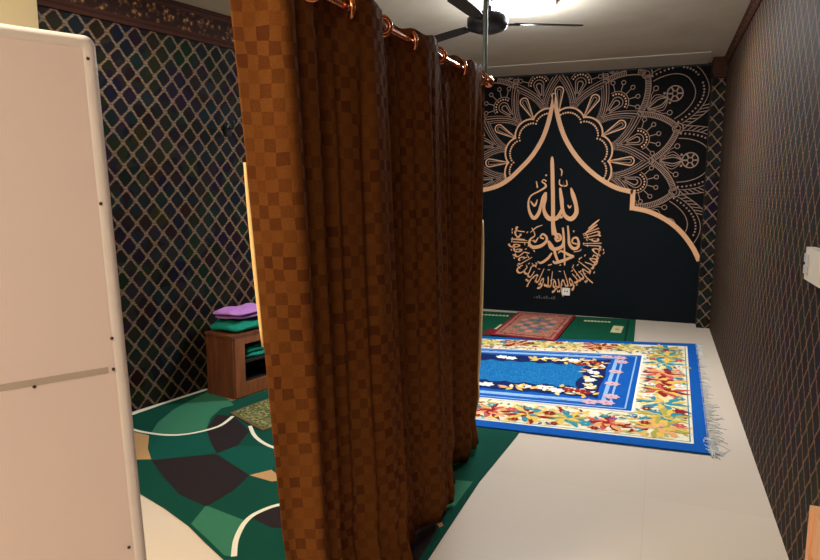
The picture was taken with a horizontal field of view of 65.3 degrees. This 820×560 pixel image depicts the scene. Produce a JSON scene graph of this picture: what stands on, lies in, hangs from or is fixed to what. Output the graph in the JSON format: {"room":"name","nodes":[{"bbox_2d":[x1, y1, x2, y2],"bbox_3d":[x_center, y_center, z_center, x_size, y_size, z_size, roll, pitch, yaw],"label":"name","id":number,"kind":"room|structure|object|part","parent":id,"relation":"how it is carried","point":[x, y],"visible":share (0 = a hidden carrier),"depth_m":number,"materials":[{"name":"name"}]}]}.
{"room":"mosque","nodes":[
{"label":"mosque","id":0,"kind":"room"},
{"bbox_2d":[0,0,38,28],"bbox_3d":[-2.229,-0.086,1.081,0.120,2.860,3.600,3,9,21],"label":"wall","id":1,"kind":"structure","parent":0,"point":[23,13],"depth_m":2.54,"materials":[{"name":"beige paint"}]},
{"bbox_2d":[37,5,255,411],"bbox_3d":[-1.776,-0.504,4.434,0.120,2.755,3.076,5,10,34],"label":"wall","id":2,"kind":"structure","parent":0,"point":[177,182],"depth_m":4.48,"materials":[{"name":"paint"}]},
{"bbox_2d":[37,0,234,49],"bbox_3d":[-1.691,-1.754,4.208,0.070,0.214,3.046,5,10,34],"label":"trim","id":3,"kind":"structure","parent":2,"relation":"attached to","point":[168,17],"depth_m":4.25,"materials":[{"name":"brown wood"}]},
{"bbox_2d":[225,120,234,135],"bbox_3d":[-1.344,-1.141,4.811,0.073,0.112,0.060,3,9,21],"label":"wall hook","id":4,"kind":"object","parent":2,"relation":"attached to","point":[228,128],"visible":1,"depth_m":4.80,"materials":[{"name":"black plastic"}]},
{"bbox_3d":[-1.369,-1.127,4.823,0.018,0.080,0.060,3,9,21],"label":"plate","id":5,"kind":"part","parent":4,"relation":"part of","materials":[{"name":"black plastic"}]},
{"bbox_2d":[174,0,230,15],"bbox_3d":[-1.294,-2.152,5.525,1.398,0.205,6.056,3,9,21],"label":"ceiling","id":6,"kind":"structure","parent":0,"point":[219,6],"depth_m":4.39,"materials":[{"name":"white paint"}]},
{"bbox_2d":[132,309,788,559],"bbox_3d":[-0.420,1.046,3.679,4.687,0.100,9.656,3,9,21],"label":"floor","id":7,"kind":"structure","parent":0,"point":[546,497],"depth_m":3.08,"materials":[{"name":"beige tile"}]},
{"bbox_2d":[0,23,146,559],"bbox_3d":[-1.072,0.429,1.142,1.142,1.826,0.157,-7,10,-40],"label":"partition","id":8,"kind":"object","parent":7,"relation":"on","point":[70,489],"depth_m":1.37,"materials":[{"name":"white laminate"}]},
{"bbox_2d":[204,327,267,399],"bbox_3d":[-1.082,0.557,5.063,0.298,0.465,1.062,5,10,34],"label":"base cabinet","id":9,"kind":"object","parent":7,"relation":"on","point":[231,375],"visible":0.41,"depth_m":4.64,"materials":[{"name":"brown wood"}]},
{"bbox_3d":[-1.373,0.626,4.642,0.284,0.445,0.018,5,10,34],"label":"panel","id":10,"kind":"part","parent":9,"relation":"part of","materials":[{"name":"brown wood"}]},
{"bbox_3d":[-1.082,0.337,5.032,0.298,0.020,1.062,5,10,34],"label":"panel","id":11,"kind":"part","parent":9,"relation":"part of","materials":[{"name":"brown wood"}]},
{"bbox_2d":[210,316,258,332],"bbox_3d":[-1.242,0.312,4.812,0.295,0.085,0.465,5,10,34],"label":"folded cloth","id":12,"kind":"object","parent":9,"relation":"on","point":[232,325],"visible":0.56,"depth_m":4.66,"materials":[{"name":"green fabric"}]},
{"bbox_2d":[213,303,257,318],"bbox_3d":[-1.240,0.228,4.799,0.293,0.076,0.454,5,10,34],"label":"folded cloth","id":13,"kind":"object","parent":12,"relation":"on","point":[247,310],"visible":0.71,"depth_m":4.67,"materials":[{"name":"purple fabric"}]},
{"bbox_3d":[-0.971,0.577,4.990,0.022,0.441,1.013,5,10,34],"label":"frame","id":14,"kind":"part","parent":9,"relation":"part of","materials":[{"name":"brown wood"}]},
{"bbox_2d":[245,341,264,357],"bbox_3d":[-1.208,0.518,4.843,0.188,0.090,0.262,5,10,34],"label":"folded cloth","id":15,"kind":"object","parent":9,"relation":"on","point":[254,348],"visible":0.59,"depth_m":4.78,"materials":[{"name":"green fabric"}]},
{"bbox_2d":[245,353,264,362],"bbox_3d":[-1.086,0.543,5.064,0.252,0.017,1.013,5,10,34],"label":"shelf","id":16,"kind":"object","parent":9,"relation":"attached to","point":[252,358],"depth_m":4.76,"materials":[{"name":"brown wood"}]},
{"bbox_3d":[-1.196,0.530,5.137,0.011,0.392,1.013,5,10,34],"label":"panel","id":17,"kind":"part","parent":9,"relation":"part of","materials":[{"name":"brown wood"}]},
{"bbox_2d":[246,366,266,381],"bbox_3d":[-1.087,0.717,5.088,0.252,0.015,1.013,5,10,34],"label":"shelf","id":18,"kind":"object","parent":9,"relation":"attached to","point":[254,373],"depth_m":4.94,"materials":[{"name":"brown wood"}]},
{"bbox_2d":[132,389,519,559],"bbox_3d":[-0.744,0.976,3.788,2.522,0.006,2.400,3,9,21],"label":"carpet","id":19,"kind":"object","parent":7,"relation":"on","point":[213,470],"visible":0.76,"depth_m":3.41,"materials":[{"name":"green carpet"}]},
{"bbox_2d":[230,398,271,430],"bbox_3d":[-0.919,0.886,4.375,0.517,0.007,0.574,7,11,41],"label":"mat","id":20,"kind":"object","parent":19,"relation":"on","point":[257,415],"visible":0.46,"depth_m":4.27,"materials":[{"name":"fabric"}]},
{"bbox_2d":[482,311,635,340],"bbox_3d":[1.307,0.531,6.983,2.180,0.004,1.900,3,9,21],"label":"rug","id":21,"kind":"object","parent":7,"relation":"on","point":[580,328],"visible":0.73,"depth_m":7.04,"materials":[{"name":"green fabric"}]},
{"bbox_2d":[482,312,574,340],"bbox_3d":[1.348,0.495,7.103,0.792,0.013,1.400,3,9,21],"label":"rug","id":22,"kind":"object","parent":21,"relation":"on","point":[539,326],"visible":0.98,"depth_m":6.99,"materials":[{"name":"red fabric"}]},
{"bbox_2d":[476,336,729,459],"bbox_3d":[1.105,0.750,5.363,2.681,0.022,3.019,3,9,21],"label":"carpet","id":23,"kind":"object","parent":7,"relation":"on","point":[643,394],"visible":0.81,"depth_m":4.73,"materials":[{"name":"carpet"}]},
{"bbox_2d":[805,505,819,559],"bbox_3d":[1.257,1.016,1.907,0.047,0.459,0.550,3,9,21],"label":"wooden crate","id":24,"kind":"object","parent":7,"relation":"on","point":[812,552],"visible":1,"depth_m":2.10,"materials":[{"name":"orange wood"}]},
{"bbox_2d":[374,0,750,66],"bbox_3d":[0.238,-1.848,3.015,3.287,0.100,9.656,3,9,21],"label":"ceiling","id":25,"kind":"structure","parent":0,"point":[610,28],"depth_m":5.41,"materials":[{"name":"white paint"}]},
{"bbox_2d":[323,0,493,87],"bbox_3d":[0.018,-1.303,2.475,0.070,0.827,2.419,3,9,21],"label":"curtain rod","id":26,"kind":"object","parent":25,"relation":"hanging from","point":[340,4],"visible":0.66,"depth_m":3.04,"materials":[{"name":"orange metal"}]},
{"bbox_2d":[230,0,487,559],"bbox_3d":[0.040,0.038,2.751,0.225,2.145,2.239,3,9,21],"label":"curtain","id":27,"kind":"object","parent":26,"relation":"hanging from","point":[364,164],"visible":1,"depth_m":2.16,"materials":[{"name":"brown fabric"}]},
{"bbox_2d":[435,0,582,41],"bbox_3d":[0.480,-1.781,4.088,1.142,0.329,1.032,3,9,21],"label":"ceiling fan","id":28,"kind":"object","parent":25,"relation":"hanging from","point":[497,20],"visible":0.74,"depth_m":4.16,"materials":[{"name":"grey metal"}]},
{"bbox_3d":[0.272,-1.746,4.566,0.096,0.021,0.470,-6,10,-35],"label":"blade","id":29,"kind":"part","parent":28,"relation":"part of","materials":[{"name":"black metal"}]},
{"bbox_3d":[0.338,-1.646,3.857,0.096,0.021,0.470,4,9,24],"label":"blade","id":30,"kind":"part","parent":28,"relation":"part of","materials":[{"name":"black metal"}]},
{"bbox_3d":[0.925,-1.703,4.269,0.470,0.021,0.096,-1,8,-5],"label":"blade","id":31,"kind":"part","parent":28,"relation":"part of","materials":[{"name":"metal"}]},
{"bbox_2d":[490,0,556,16],"bbox_3d":[0.814,-1.986,4.668,0.500,0.085,0.500,3,9,21],"label":"ceiling light","id":32,"kind":"object","parent":25,"relation":"attached to","point":[512,8],"visible":0.88,"depth_m":4.58,"materials":[{"name":"white plastic"}]},
{"bbox_2d":[492,62,711,323],"bbox_3d":[1.781,-1.010,7.692,3.680,2.860,0.120,3,9,21],"label":"wall","id":33,"kind":"structure","parent":0,"point":[710,63],"depth_m":7.26,"materials":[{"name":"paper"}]},
{"bbox_2d":[482,65,710,323],"bbox_3d":[1.733,-0.993,7.646,3.359,2.837,0.004,3,9,21],"label":"wall mural","id":34,"kind":"object","parent":33,"relation":"attached to","point":[593,183],"visible":0.89,"depth_m":7.47,"materials":[{"name":"black paint"}]},
{"bbox_2d":[562,288,569,295],"bbox_3d":[1.886,0.141,7.734,0.090,0.090,0.017,3,9,21],"label":"wall socket","id":35,"kind":"object","parent":34,"relation":"attached to","point":[565,291],"visible":1,"depth_m":7.73,"materials":[{"name":"white plastic"}]},
{"bbox_2d":[481,51,711,76],"bbox_3d":[1.700,-2.371,7.134,2.980,0.008,0.615,3,9,21],"label":"trim","id":36,"kind":"structure","parent":33,"relation":"attached to","point":[696,57],"depth_m":6.95,"materials":[{"name":"paint"}]},
{"bbox_2d":[695,78,725,327],"bbox_3d":[3.260,-0.803,6.955,0.130,2.659,0.220,3,9,21],"label":"wall","id":37,"kind":"structure","parent":0,"point":[718,85],"depth_m":6.86,"materials":[{"name":"paint"}]},
{"bbox_2d":[711,56,727,77],"bbox_3d":[3.242,-2.212,6.712,0.135,0.197,0.313,3,9,21],"label":"trim","id":38,"kind":"structure","parent":37,"relation":"attached to","point":[719,67],"depth_m":6.58,"materials":[{"name":"brown wood"}]},
{"bbox_2d":[709,0,819,559],"bbox_3d":[1.711,-0.300,2.653,0.120,2.860,9.416,3,9,21],"label":"wall","id":39,"kind":"structure","parent":0,"point":[764,325],"depth_m":3.33,"materials":[{"name":"paint"}]},
{"bbox_2d":[725,0,761,63],"bbox_3d":[1.583,-1.657,2.342,0.035,0.084,9.080,3,9,21],"label":"trim","id":40,"kind":"structure","parent":39,"relation":"attached to","point":[754,4],"depth_m":5.20,"materials":[{"name":"brown wood"}]},
{"bbox_2d":[803,247,819,287],"bbox_3d":[1.499,-0.050,2.362,0.040,0.125,0.260,3,9,21],"label":"switch box","id":41,"kind":"object","parent":39,"relation":"attached to","point":[811,269],"visible":1,"depth_m":2.37,"materials":[{"name":"white plastic"}]}
]}

